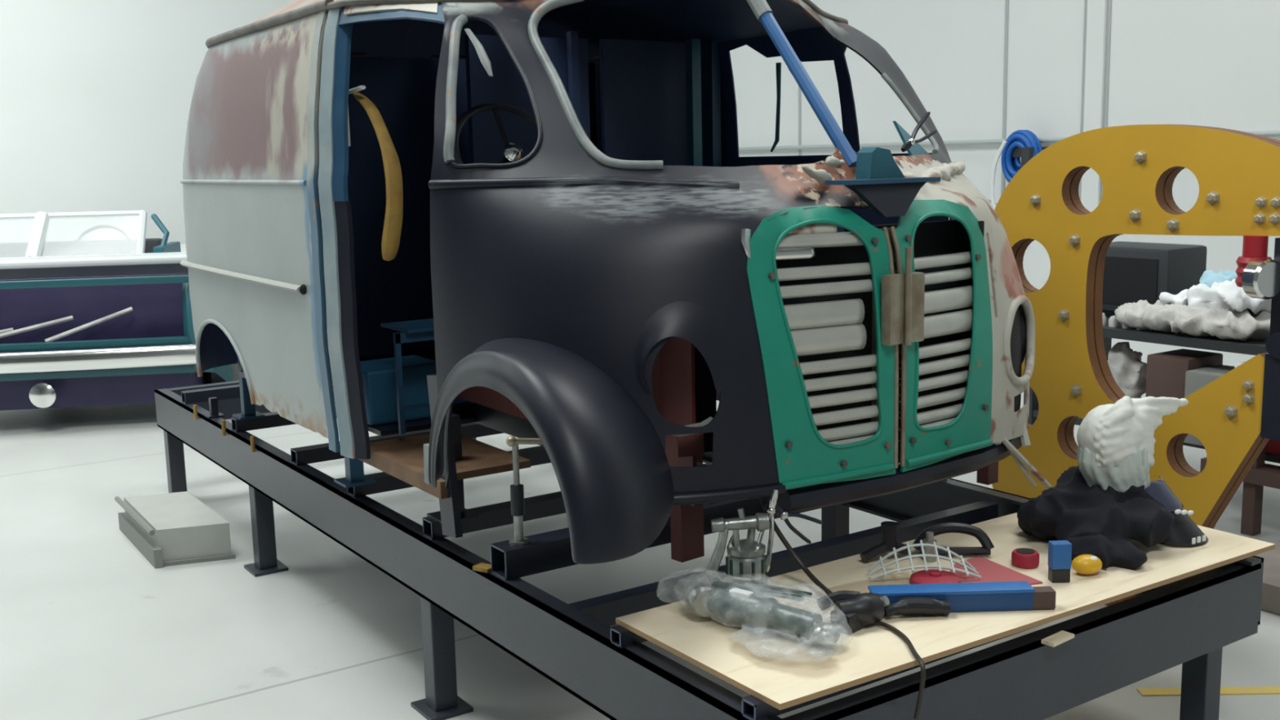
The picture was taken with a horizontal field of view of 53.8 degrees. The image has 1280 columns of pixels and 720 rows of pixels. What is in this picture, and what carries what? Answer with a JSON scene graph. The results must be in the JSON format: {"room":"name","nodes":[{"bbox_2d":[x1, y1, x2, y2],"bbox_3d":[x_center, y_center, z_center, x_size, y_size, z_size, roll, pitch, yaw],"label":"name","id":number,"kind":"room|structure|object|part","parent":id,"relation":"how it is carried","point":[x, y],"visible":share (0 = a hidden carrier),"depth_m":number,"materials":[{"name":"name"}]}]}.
{"room":"auto repair garage","nodes":[
{"label":"auto repair garage","id":0,"kind":"room"},
{"bbox_2d":[0,0,294,244],"bbox_3d":[-7.742,-2.746,9.068,15.800,6.000,0.200,-7,11,-34],"label":"wall","id":1,"kind":"structure","parent":0,"point":[95,95],"depth_m":11.09,"materials":[{"name":"white paint"}]},
{"bbox_2d":[0,391,1279,719],"bbox_3d":[-3.485,1.173,3.274,15.600,0.104,15.000,-7,11,-34],"label":"floor","id":2,"kind":"structure","parent":0,"point":[90,629],"depth_m":4.49,"materials":[{"name":"white concrete"}]},
{"bbox_2d":[0,209,239,410],"bbox_3d":[-3.833,-0.431,8.997,2.219,1.275,3.418,-3,9,-10],"label":"car","id":3,"kind":"object","parent":2,"relation":"on","point":[86,322],"visible":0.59,"depth_m":7.75,"materials":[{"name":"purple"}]},
{"bbox_2d":[29,382,56,408],"bbox_3d":[-3.537,0.209,7.478,0.144,0.149,0.095,-7,11,-34],"label":"fog lamp","id":4,"kind":"object","parent":3,"relation":"attached to","point":[42,395],"depth_m":7.45,"materials":[{"name":"silver metal"}]},
{"bbox_3d":[-4.167,-0.841,8.716,1.500,0.362,0.369,-3,9,-10],"label":"windshield frame","id":5,"kind":"part","parent":3,"relation":"part of","materials":[{"name":"white"}]},
{"bbox_3d":[-4.205,-0.697,9.245,1.370,0.340,0.200,-3,9,-9],"label":"seat","id":6,"kind":"part","parent":3,"relation":"part of","materials":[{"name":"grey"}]},
{"bbox_3d":[-3.385,-0.883,8.940,0.142,0.307,0.601,-3,9,-10],"label":"door frame","id":7,"kind":"part","parent":3,"relation":"part of","materials":[{"name":"teal paint"}]},
{"bbox_2d":[180,244,186,252],"bbox_3d":[-3.789,-0.528,9.647,1.840,0.580,2.100,-3,9,-9],"label":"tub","id":8,"kind":"object","parent":3,"relation":"in","point":[183,246],"depth_m":10.06,"materials":[{"name":"white plastic"}]},
{"bbox_2d":[114,491,235,568],"bbox_3d":[-1.955,0.694,5.269,0.302,0.150,0.740,-7,11,-34],"label":"box","id":9,"kind":"object","parent":2,"relation":"on","point":[175,528],"visible":1,"depth_m":5.06,"materials":[{"name":"grey"}]},
{"bbox_3d":[-2.079,0.705,5.222,0.039,0.150,0.680,-7,11,-33],"label":"edge rail","id":10,"kind":"part","parent":9,"relation":"part of","materials":[{"name":"grey"}]},
{"bbox_3d":[-1.763,0.797,5.022,0.295,0.016,0.014,-4,10,-18],"label":"rail","id":11,"kind":"part","parent":9,"relation":"part of","materials":[{"name":"grey metal"}]},
{"bbox_2d":[154,356,1263,719],"bbox_3d":[-0.366,0.409,4.578,1.662,0.860,4.490,-7,11,-34],"label":"rig","id":12,"kind":"object","parent":2,"relation":"on","point":[1188,621],"visible":0.52,"depth_m":3.18,"materials":[{"name":"black metal"}]},
{"bbox_3d":[-2.191,0.480,5.955,0.070,0.343,0.070,-7,11,-34],"label":"leg","id":13,"kind":"part","parent":12,"relation":"part of","materials":[{"name":"metal"}]},
{"bbox_3d":[-1.782,0.198,5.279,0.066,0.080,0.066,-7,11,-34],"label":"post","id":14,"kind":"part","parent":12,"relation":"part of","materials":[{"name":"metal"}]},
{"bbox_3d":[-1.556,0.082,4.990,0.099,0.290,0.099,-7,11,-34],"label":"post","id":15,"kind":"part","parent":12,"relation":"part of","materials":[{"name":"blue metal"}]},
{"bbox_3d":[-1.461,0.634,4.891,0.070,0.343,0.070,-7,11,-34],"label":"leg","id":16,"kind":"part","parent":12,"relation":"part of","materials":[{"name":"metal"}]},
{"bbox_3d":[-1.457,0.809,4.919,0.130,0.012,0.140,-7,11,-34],"label":"foot plate","id":17,"kind":"part","parent":12,"relation":"part of","materials":[{"name":"metal"}]},
{"bbox_3d":[-0.891,0.288,3.925,0.099,0.190,0.099,-7,11,-34],"label":"post","id":18,"kind":"part","parent":12,"relation":"part of","materials":[{"name":"blue metal"}]},
{"bbox_3d":[-0.573,0.821,3.598,0.070,0.343,0.070,-7,11,-34],"label":"leg","id":19,"kind":"part","parent":12,"relation":"part of","materials":[{"name":"metal"}]},
{"bbox_3d":[-0.569,0.996,3.626,0.130,0.012,0.140,-7,11,-34],"label":"foot plate","id":20,"kind":"part","parent":12,"relation":"part of","materials":[{"name":"metal"}]},
{"bbox_3d":[-0.525,0.296,3.506,0.110,0.290,0.110,-7,11,-34],"label":"post","id":21,"kind":"part","parent":12,"relation":"part of","materials":[{"name":"metal"}]},
{"bbox_2d":[472,562,491,573],"bbox_3d":[-0.397,0.531,3.224,0.050,0.010,0.035,5,11,33],"label":"chip","id":22,"kind":"object","parent":12,"relation":"on","point":[482,567],"visible":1,"depth_m":3.21,"materials":[{"name":"yellow plastic"}]},
{"bbox_2d":[506,435,542,546],"bbox_3d":[-0.275,0.323,3.181,0.120,0.279,0.048,-4,10,-19],"label":"jack","id":23,"kind":"object","parent":12,"relation":"on","point":[517,490],"visible":0.96,"depth_m":3.16,"materials":[{"name":"black"}]},
{"bbox_3d":[-0.310,0.263,3.160,0.015,0.115,0.016,-7,11,-34],"label":"screw rod","id":24,"kind":"part","parent":23,"relation":"part of","materials":[{"name":"silver metal"}]},
{"bbox_3d":[-0.276,0.201,3.157,0.119,0.032,0.027,-4,9,-16],"label":"arm","id":25,"kind":"part","parent":23,"relation":"part of","materials":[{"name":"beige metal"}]},
{"bbox_2d":[180,0,1051,564],"bbox_3d":[-0.247,-0.475,4.177,1.908,1.607,3.297,-7,11,-34],"label":"delivery van","id":26,"kind":"object","parent":12,"relation":"on","point":[588,260],"depth_m":3.18,"materials":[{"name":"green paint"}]},
{"bbox_3d":[-1.387,-0.292,4.295,0.054,0.020,1.420,-7,11,-32],"label":"moulding","id":27,"kind":"part","parent":26,"relation":"part of","materials":[{"name":"grey metal"}]},
{"bbox_3d":[-1.027,-0.527,4.542,0.910,1.250,1.784,-7,11,-34],"label":"panel","id":28,"kind":"part","parent":26,"relation":"part of","materials":[{"name":"white metal"}]},
{"bbox_3d":[-0.989,-0.207,3.708,0.023,0.032,0.012,-7,11,-34],"label":"moulding","id":29,"kind":"part","parent":26,"relation":"part of","materials":[{"name":"black"}]},
{"bbox_2d":[347,85,365,146],"bbox_3d":[-0.790,-0.675,3.496,0.095,0.162,0.020,7,12,43],"label":"strap","id":30,"kind":"object","parent":26,"relation":"attached to","point":[360,87],"visible":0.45,"depth_m":3.49,"materials":[{"name":"white"}]},
{"bbox_3d":[-0.732,-0.509,3.493,0.182,0.467,0.060,6,12,40],"label":"foam strip","id":31,"kind":"part","parent":26,"relation":"part of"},
{"bbox_3d":[-0.403,0.011,4.001,0.850,0.310,0.200,-7,11,-34],"label":"seat frame","id":32,"kind":"part","parent":26,"relation":"part of","materials":[{"name":"blue paint"}]},
{"bbox_3d":[-0.384,-0.565,4.559,0.480,1.170,0.030,-7,11,-34],"label":"partition panel","id":33,"kind":"part","parent":26,"relation":"part of","materials":[{"name":"metal"}]},
{"bbox_3d":[-0.599,0.137,4.129,0.060,0.070,2.800,-7,11,-34],"label":"chassis rail","id":34,"kind":"part","parent":26,"relation":"part of","materials":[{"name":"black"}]},
{"bbox_3d":[0.007,-0.620,4.785,0.632,1.190,0.044,-8,11,-36],"label":"partition panel","id":35,"kind":"part","parent":26,"relation":"part of","materials":[{"name":"blue metal"}]},
{"bbox_3d":[-0.081,-0.584,4.762,0.910,1.250,2.475,-7,11,-34],"label":"panel","id":36,"kind":"part","parent":26,"relation":"part of","materials":[{"name":"metal"}]},
{"bbox_3d":[0.116,0.346,3.135,0.075,0.300,0.040,-9,12,-39],"label":"chassis leg","id":37,"kind":"part","parent":26,"relation":"part of","materials":[{"name":"brown wood"}]},
{"bbox_3d":[0.210,-0.614,4.783,0.040,1.170,0.040,-7,11,-34],"label":"cargo post","id":38,"kind":"part","parent":26,"relation":"part of","materials":[{"name":"metal"}]},
{"bbox_3d":[0.281,-0.636,4.908,0.040,1.170,0.070,-7,11,-34],"label":"cargo post","id":39,"kind":"part","parent":26,"relation":"part of","materials":[{"name":"metal"}]},
{"bbox_3d":[0.063,0.051,4.570,0.060,0.070,2.800,-7,11,-34],"label":"chassis rail","id":40,"kind":"part","parent":26,"relation":"part of","materials":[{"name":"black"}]},
{"bbox_2d":[756,488,777,571],"bbox_3d":[0.281,0.386,2.856,0.069,0.191,0.020,-4,10,-19],"label":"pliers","id":41,"kind":"object","parent":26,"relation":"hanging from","point":[771,510],"visible":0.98,"depth_m":2.85,"materials":[{"name":"silver metal"}]},
{"bbox_3d":[0.275,0.407,2.858,0.054,0.133,0.014,-4,10,-18],"label":"handle","id":42,"kind":"part","parent":41,"relation":"part of","materials":[{"name":"silver metal"}]},
{"bbox_3d":[0.294,0.411,2.862,0.022,0.140,0.015,-7,11,-34],"label":"handle","id":43,"kind":"part","parent":41,"relation":"part of","materials":[{"name":"silver metal"}]},
{"bbox_2d":[764,502,822,543],"bbox_3d":[0.353,0.374,2.901,0.145,0.110,0.023,-4,9,-16],"label":"clamp","id":44,"kind":"object","parent":26,"relation":"attached to","point":[782,514],"visible":0.95,"depth_m":2.89,"materials":[{"name":"metal"}]},
{"bbox_3d":[0.360,0.389,2.908,0.073,0.078,0.016,-4,10,-19],"label":"handle","id":45,"kind":"part","parent":44,"relation":"part of","materials":[{"name":"rubber"}]},
{"bbox_3d":[0.375,0.365,2.907,0.097,0.036,0.016,-4,9,-16],"label":"handle","id":46,"kind":"part","parent":44,"relation":"part of","materials":[{"name":"metal"}]},
{"bbox_2d":[758,497,832,594],"bbox_3d":[0.382,0.417,2.823,0.072,0.198,0.298,-7,11,-34],"label":"power cord","id":47,"kind":"object","parent":26,"relation":"hanging from","point":[788,546],"visible":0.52,"depth_m":2.91,"materials":[{"name":"grey plastic"}]},
{"bbox_2d":[746,199,993,489],"bbox_3d":[0.594,-0.052,3.031,0.788,0.647,0.149,-7,11,-34],"label":"grille","id":48,"kind":"object","parent":26,"relation":"attached to","point":[791,453],"depth_m":2.96,"materials":[{"name":"green metal"}]},
{"bbox_3d":[0.548,-0.051,3.118,0.760,0.550,0.100,-7,11,-34],"label":"radiator panel","id":49,"kind":"part","parent":26,"relation":"part of","materials":[{"name":"black"}]},
{"bbox_2d":[824,177,940,185],"bbox_3d":[0.576,-0.423,2.985,0.300,0.010,0.080,-7,11,-34],"label":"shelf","id":50,"kind":"object","parent":26,"relation":"attached to","point":[859,180],"depth_m":2.96,"materials":[{"name":"metal"}]},
{"bbox_3d":[0.587,-0.380,2.977,0.270,0.082,0.042,-7,11,-34],"label":"latch plate","id":51,"kind":"part","parent":26,"relation":"part of","materials":[{"name":"metal"}]},
{"bbox_3d":[0.637,-0.309,4.524,0.026,0.750,1.240,-7,11,-33],"label":"door","id":52,"kind":"part","parent":26,"relation":"part of","materials":[{"name":"metal"}]},
{"bbox_2d":[901,111,937,151],"bbox_3d":[0.742,-0.607,3.359,0.146,0.106,0.021,-9,12,-42],"label":"pliers","id":53,"kind":"object","parent":26,"relation":"attached to","point":[907,145],"visible":1,"depth_m":3.35,"materials":[{"name":"black"}]},
{"bbox_3d":[0.745,-0.620,3.360,0.083,0.081,0.014,-9,12,-41],"label":"handle","id":54,"kind":"part","parent":53,"relation":"part of","materials":[{"name":"black"}]},
{"bbox_3d":[0.758,-0.597,3.373,0.107,0.036,0.014,-9,12,-40],"label":"handle","id":55,"kind":"part","parent":53,"relation":"part of","materials":[{"name":"black"}]},
{"bbox_3d":[1.034,0.227,3.748,0.050,0.280,0.040,-9,12,-39],"label":"chassis leg","id":56,"kind":"part","parent":26,"relation":"part of","materials":[{"name":"brown wood"}]},
{"bbox_2d":[991,284,1026,364],"bbox_3d":[0.984,-0.061,3.531,0.250,0.300,0.150,-7,11,-34],"label":"ring","id":57,"kind":"object","parent":26,"relation":"on","point":[1021,310],"depth_m":3.50,"materials":[{"name":"white metal"}]},
{"bbox_3d":[0.444,0.538,3.406,1.500,0.060,0.050,-7,11,-34],"label":"rail","id":58,"kind":"part","parent":12,"relation":"part of","materials":[{"name":"metal"}]},
{"bbox_3d":[0.686,0.657,4.439,0.070,0.343,0.070,-7,11,-34],"label":"leg","id":59,"kind":"part","parent":12,"relation":"part of","materials":[{"name":"metal"}]},
{"bbox_2d":[615,512,1275,710],"bbox_3d":[0.762,0.513,2.934,1.580,0.012,0.575,-7,11,-34],"label":"plywood board","id":60,"kind":"object","parent":12,"relation":"on","point":[782,670],"visible":0.69,"depth_m":2.68,"materials":[{"name":"beige wood"}]},
{"bbox_2d":[706,507,768,588],"bbox_3d":[0.226,0.431,2.866,0.133,0.196,0.096,-7,11,-34],"label":"mechanical part","id":61,"kind":"object","parent":60,"relation":"on","point":[744,560],"visible":0.91,"depth_m":2.85,"materials":[{"name":"silver metal"}]},
{"bbox_3d":[0.176,0.432,2.863,0.054,0.122,0.025,-2,9,-4],"label":"handle","id":62,"kind":"part","parent":61,"relation":"part of","materials":[{"name":"silver metal"}]},
{"bbox_2d":[725,528,767,588],"bbox_3d":[0.242,0.452,2.876,0.093,0.151,0.090,-7,11,-34],"label":"cup","id":63,"kind":"object","parent":61,"relation":"on","point":[744,560],"depth_m":2.85,"materials":[{"name":"silver metal"}]},
{"bbox_2d":[816,590,889,633],"bbox_3d":[0.452,0.521,2.676,0.147,0.072,0.130,-7,11,-34],"label":"grinder","id":64,"kind":"object","parent":60,"relation":"on","point":[854,611],"visible":0.99,"depth_m":2.63,"materials":[{"name":"black plastic"}]},
{"bbox_3d":[0.422,0.513,2.688,0.092,0.048,0.028,0,9,11],"label":"handle","id":65,"kind":"part","parent":64,"relation":"part of","materials":[{"name":"black plastic"}]},
{"bbox_2d":[859,520,908,562],"bbox_3d":[0.596,0.443,3.069,0.131,0.087,0.046,-6,10,-29],"label":"clamp","id":66,"kind":"object","parent":60,"relation":"on","point":[889,534],"visible":0.93,"depth_m":3.06,"materials":[{"name":"black plastic"}]},
{"bbox_2d":[875,621,925,719],"bbox_3d":[0.526,0.620,2.556,0.048,0.126,0.260,-4,9,-16],"label":"power cord","id":67,"kind":"object","parent":60,"relation":"hanging from","point":[917,656],"visible":0.93,"depth_m":2.45,"materials":[{"name":"grey plastic"}]},
{"bbox_2d":[884,596,950,617],"bbox_3d":[0.589,0.526,2.695,0.146,0.039,0.038,-2,9,-4],"label":"handle","id":68,"kind":"object","parent":60,"relation":"on","point":[908,605],"visible":1,"depth_m":2.68,"materials":[{"name":"black plastic"}]},
{"bbox_2d":[866,539,981,580],"bbox_3d":[0.659,0.464,2.931,0.255,0.076,0.073,-1,9,1],"label":"grid","id":69,"kind":"object","parent":60,"relation":"on","point":[908,546],"visible":1,"depth_m":2.93,"materials":[{"name":"grey"}]},
{"bbox_2d":[909,568,960,584],"bbox_3d":[0.679,0.499,2.902,0.116,0.022,0.116,-7,11,-34],"label":"disc","id":70,"kind":"object","parent":60,"relation":"on","point":[932,575],"visible":0.84,"depth_m":2.89,"materials":[{"name":"red plastic"}]},
{"bbox_2d":[912,522,994,562],"bbox_3d":[0.766,0.441,3.090,0.196,0.081,0.068,-3,9,-9],"label":"clamp","id":71,"kind":"object","parent":60,"relation":"on","point":[926,535],"visible":0.88,"depth_m":3.08,"materials":[{"name":"black plastic"}]},
{"bbox_2d":[867,581,1055,613],"bbox_3d":[0.697,0.515,2.738,0.396,0.048,0.055,-1,9,-1],"label":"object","id":72,"kind":"object","parent":60,"relation":"on","point":[1004,595],"visible":0.82,"depth_m":2.72,"materials":[{"name":"blue plastic"}]},
{"bbox_2d":[949,555,1042,584],"bbox_3d":[0.804,0.503,2.937,0.205,0.003,0.215,-7,11,-34],"label":"sheet","id":73,"kind":"object","parent":60,"relation":"on","point":[989,571],"visible":0.62,"depth_m":2.95,"materials":[{"name":"red"}]},
{"bbox_2d":[1011,547,1039,568],"bbox_3d":[0.920,0.473,3.015,0.064,0.036,0.063,-7,11,-34],"label":"tape roll","id":74,"kind":"object","parent":60,"relation":"on","point":[1021,557],"visible":1,"depth_m":2.99,"materials":[{"name":"red plastic"}]},
{"bbox_2d":[1048,540,1071,582],"bbox_3d":[0.962,0.462,2.896,0.044,0.092,0.030,-2,9,-2],"label":"block","id":75,"kind":"object","parent":60,"relation":"on","point":[1060,552],"visible":1,"depth_m":2.88,"materials":[{"name":"blue plastic"}]},
{"bbox_2d":[1071,554,1102,574],"bbox_3d":[1.040,0.476,2.939,0.070,0.046,0.058,-7,11,-34],"label":"tape measure","id":76,"kind":"object","parent":60,"relation":"on","point":[1084,564],"visible":1,"depth_m":2.92,"materials":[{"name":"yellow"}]},
{"bbox_2d":[1017,466,1174,570],"bbox_3d":[1.165,0.368,3.165,0.437,0.204,0.385,-7,11,-34],"label":"cloth","id":77,"kind":"object","parent":60,"relation":"on","point":[1096,522],"visible":0.86,"depth_m":3.06,"materials":[{"name":"fabric"}]},
{"bbox_2d":[1076,445,1150,492],"bbox_3d":[1.190,0.269,3.177,0.189,0.130,0.172,-7,11,-34],"label":"rag","id":78,"kind":"object","parent":77,"relation":"on","point":[1135,470],"visible":0.71,"depth_m":3.11,"materials":[{"name":"grey fabric"}]},
{"bbox_2d":[1076,395,1188,467],"bbox_3d":[1.223,0.175,3.184,0.274,0.187,0.172,-7,11,-34],"label":"rag","id":79,"kind":"object","parent":77,"relation":"on","point":[1115,432],"visible":0.91,"depth_m":3.11,"materials":[{"name":"white fabric"}]},
{"bbox_2d":[1144,475,1208,546],"bbox_3d":[1.349,0.376,3.176,0.174,0.153,0.158,-7,11,-34],"label":"glove","id":80,"kind":"object","parent":60,"relation":"on","point":[1184,532],"visible":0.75,"depth_m":3.14,"materials":[{"name":"black fabric"}]},
{"bbox_3d":[0.251,0.510,2.678,0.273,0.099,0.522,-7,11,-34],"label":"plastic bag","id":81,"kind":"object","parent":60,"relation":"on","visible":0},
{"bbox_2d":[682,577,839,647],"bbox_3d":[0.257,0.519,2.645,0.378,0.081,0.126,5,11,36],"label":"plastic-wrapped part","id":82,"kind":"object","parent":81,"relation":"in","point":[744,605],"visible":1,"depth_m":2.62,"materials":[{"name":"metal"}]},
{"bbox_3d":[0.212,0.490,2.648,0.050,0.012,0.022,6,12,38],"label":"lever","id":83,"kind":"part","parent":82,"relation":"part of","materials":[{"name":"white paper"}]},
{"bbox_2d":[1041,630,1074,647],"bbox_3d":[0.900,0.600,2.718,0.080,0.008,0.030,-9,12,-39],"label":"chip","id":84,"kind":"object","parent":12,"relation":"on","point":[1054,640],"visible":1,"depth_m":2.71,"materials":[{"name":"brown wood"}]},
{"bbox_3d":[1.468,0.822,3.301,0.070,0.343,0.070,-7,11,-34],"label":"leg","id":85,"kind":"part","parent":12,"relation":"part of","materials":[{"name":"metal"}]},
{"bbox_2d":[991,124,1279,605],"bbox_3d":[1.675,0.031,4.246,0.268,1.620,1.342,-7,11,-34],"label":"letter","id":86,"kind":"object","parent":2,"relation":"on","point":[1234,416],"visible":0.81,"depth_m":4.16,"materials":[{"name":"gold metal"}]},
{"bbox_2d":[1023,315,1279,463],"bbox_3d":[2.507,0.226,5.663,0.650,0.750,1.500,-7,11,-34],"label":"table","id":87,"kind":"object","parent":2,"relation":"on","point":[1251,347],"visible":0.11,"depth_m":5.38,"materials":[{"name":"grey metal"}]},
{"bbox_3d":[1.886,0.193,6.087,0.050,0.710,0.050,-7,11,-34],"label":"leg","id":88,"kind":"part","parent":87,"relation":"part of","materials":[{"name":"grey metal"}]},
{"bbox_2d":[1102,312,1106,325],"bbox_3d":[2.098,-0.186,5.750,0.048,0.055,0.048,-7,11,-34],"label":"pot","id":89,"kind":"object","parent":87,"relation":"on","point":[1104,317],"visible":0.35,"depth_m":5.73,"materials":[{"name":"ceramic"}]},
{"bbox_3d":[2.341,0.134,6.391,0.050,0.710,0.050,-7,11,-34],"label":"leg","id":90,"kind":"part","parent":87,"relation":"part of","materials":[{"name":"grey metal"}]},
{"bbox_2d":[1108,315,1119,327],"bbox_3d":[2.138,-0.176,5.693,0.048,0.050,0.048,-7,11,-34],"label":"pot","id":91,"kind":"object","parent":87,"relation":"on","point":[1113,322],"visible":0.84,"depth_m":5.68,"materials":[{"name":"ceramic"}]},
{"bbox_2d":[1107,342,1146,398],"bbox_3d":[2.203,0.097,5.744,0.178,0.366,0.230,-4,10,-18],"label":"sack","id":92,"kind":"object","parent":87,"relation":"on","point":[1126,367],"visible":0.53,"depth_m":5.67,"materials":[{"name":"fabric"}]},
{"bbox_2d":[1122,323,1133,328],"bbox_3d":[2.177,-0.170,5.636,0.048,0.055,0.048,-7,11,-34],"label":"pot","id":93,"kind":"object","parent":87,"relation":"on","point":[1125,326],"visible":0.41,"depth_m":5.62,"materials":[{"name":"ceramic"}]},
{"bbox_2d":[1102,241,1207,316],"bbox_3d":[2.380,-0.377,6.002,0.316,0.340,0.480,-7,11,-34],"label":"box","id":94,"kind":"object","parent":87,"relation":"on","point":[1134,271],"visible":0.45,"depth_m":5.83,"materials":[{"name":"grey"}]},
{"bbox_2d":[1032,407,1279,463],"bbox_3d":[2.508,0.305,5.675,0.590,0.030,1.400,-7,11,-34],"label":"shelf","id":95,"kind":"object","parent":87,"relation":"attached to","point":[1268,457],"depth_m":5.37,"materials":[{"name":"grey"}]},
{"bbox_2d":[1145,348,1222,399],"bbox_3d":[2.363,0.145,5.491,0.260,0.350,0.200,-7,11,-34],"label":"carton","id":96,"kind":"object","parent":87,"relation":"on","point":[1166,371],"visible":0.51,"depth_m":5.41,"materials":[{"name":"brown cardboard"}]},
{"bbox_2d":[1114,299,1271,341],"bbox_3d":[2.405,-0.176,5.421,0.393,0.148,0.750,-7,11,-34],"label":"plastic","id":97,"kind":"object","parent":87,"relation":"on","point":[1202,321],"visible":0.81,"depth_m":5.29,"materials":[{"name":"white plastic"}]},
{"bbox_2d":[1159,279,1271,315],"bbox_3d":[2.475,-0.265,5.331,0.284,0.183,0.573,-7,11,-34],"label":"plastic sheet","id":98,"kind":"object","parent":97,"relation":"on","point":[1225,295],"visible":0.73,"depth_m":5.26,"materials":[{"name":"white plastic"}]},
{"bbox_2d":[1199,269,1237,287],"bbox_3d":[2.549,-0.334,5.409,0.179,0.130,0.373,-7,11,-34],"label":"cloth","id":99,"kind":"object","parent":98,"relation":"on","point":[1208,277],"visible":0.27,"depth_m":5.44,"materials":[{"name":"blue fabric"}]},
{"bbox_2d":[1183,364,1234,446],"bbox_3d":[2.438,0.194,5.306,0.250,0.310,0.180,-7,11,-34],"label":"carton","id":100,"kind":"object","parent":87,"relation":"on","point":[1196,379],"visible":0.28,"depth_m":5.26,"materials":[{"name":"grey"}]},
{"bbox_2d":[1234,361,1244,368],"bbox_3d":[2.562,0.182,5.200,0.260,0.360,0.110,-7,11,-34],"label":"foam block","id":101,"kind":"object","parent":87,"relation":"on","point":[1239,363],"visible":0.12,"depth_m":5.14,"materials":[{"name":"white plastic"}]},
{"bbox_2d":[1265,439,1279,455],"bbox_3d":[2.666,0.214,5.086,0.220,0.330,0.180,-7,11,-34],"label":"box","id":102,"kind":"object","parent":87,"relation":"on","point":[1273,446],"visible":0.25,"depth_m":5.09,"materials":[{"name":"red paint"}]},
{"bbox_2d":[1200,445,1279,536],"bbox_3d":[2.608,0.505,4.795,0.180,0.470,1.000,-7,11,-34],"label":"bench","id":103,"kind":"object","parent":2,"relation":"on","point":[1260,474],"visible":0.42,"depth_m":5.04,"materials":[{"name":"brown wood"}]},
{"bbox_3d":[2.632,0.487,4.810,0.120,0.060,1.000,-7,11,-34],"label":"rail","id":104,"kind":"part","parent":103,"relation":"part of","materials":[{"name":"brown wood"}]},
{"bbox_3d":[2.456,0.482,5.054,0.060,0.440,0.050,-7,11,-34],"label":"leg","id":105,"kind":"part","parent":103,"relation":"part of","materials":[{"name":"brown wood"}]},
{"bbox_2d":[1254,540,1279,614],"bbox_3d":[2.471,0.766,4.354,0.770,0.100,0.670,-7,11,-34],"label":"pallet","id":106,"kind":"object","parent":2,"relation":"on","point":[1270,600],"visible":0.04,"depth_m":4.24,"materials":[{"name":"beige wood"}]},
{"bbox_2d":[729,0,1279,398],"bbox_3d":[2.978,-2.683,7.154,0.200,6.000,15.000,-7,11,-34],"label":"wall","id":107,"kind":"structure","parent":0,"point":[1205,63],"depth_m":7.94,"materials":[{"name":"white paint"}]},
{"bbox_2d":[798,85,801,155],"bbox_3d":[1.207,-3.027,9.553,0.010,6.000,0.024,-7,11,-34],"label":"trim","id":108,"kind":"structure","parent":107,"relation":"attached to","point":[799,89],"depth_m":9.74,"materials":[{"name":"grey metal"}]},
{"bbox_2d":[1000,0,1008,195],"bbox_3d":[2.320,-2.792,7.932,0.010,6.000,0.024,-7,11,-34],"label":"trim","id":109,"kind":"structure","parent":107,"relation":"attached to","point":[1006,2],"depth_m":8.09,"materials":[{"name":"grey metal"}]},
{"bbox_2d":[738,130,1279,151],"bbox_3d":[2.604,-1.344,7.702,0.032,0.032,14.000,-7,11,-34],"label":"trim","id":110,"kind":"structure","parent":107,"relation":"attached to","point":[1264,133],"depth_m":8.64,"materials":[{"name":"grey metal"}]},
{"bbox_2d":[1000,129,1047,182],"bbox_3d":[2.400,-1.262,7.915,0.180,0.357,0.282,-7,11,-34],"label":"hose reel","id":111,"kind":"object","parent":107,"relation":"attached to","point":[1029,145],"visible":0.72,"depth_m":7.88,"materials":[{"name":"blue"}]},
{"bbox_2d":[990,140,1006,209],"bbox_3d":[2.210,-0.988,8.063,0.055,0.809,0.311,-7,11,-34],"label":"cable","id":112,"kind":"object","parent":111,"relation":"hanging from","point":[1003,144],"visible":0.47,"depth_m":7.96,"materials":[{"name":"white plastic"}]},
{"bbox_2d":[1078,0,1087,200],"bbox_3d":[2.654,-2.722,7.445,0.010,6.000,0.024,-7,11,-34],"label":"trim","id":113,"kind":"structure","parent":107,"relation":"attached to","point":[1086,1],"depth_m":7.60,"materials":[{"name":"grey"}]},
{"bbox_2d":[1080,0,1107,212],"bbox_3d":[2.692,-2.711,7.369,0.030,6.000,0.120,-7,11,-34],"label":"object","id":114,"kind":"structure","parent":107,"relation":"attached to","point":[1096,20],"depth_m":7.52,"materials":[{"name":"white paint"}]},
{"bbox_2d":[1100,0,1111,199],"bbox_3d":[2.744,-2.703,7.314,0.010,6.000,0.024,-7,11,-34],"label":"trim","id":115,"kind":"structure","parent":107,"relation":"attached to","point":[1109,2],"depth_m":7.46,"materials":[{"name":"grey metal"}]}
]}

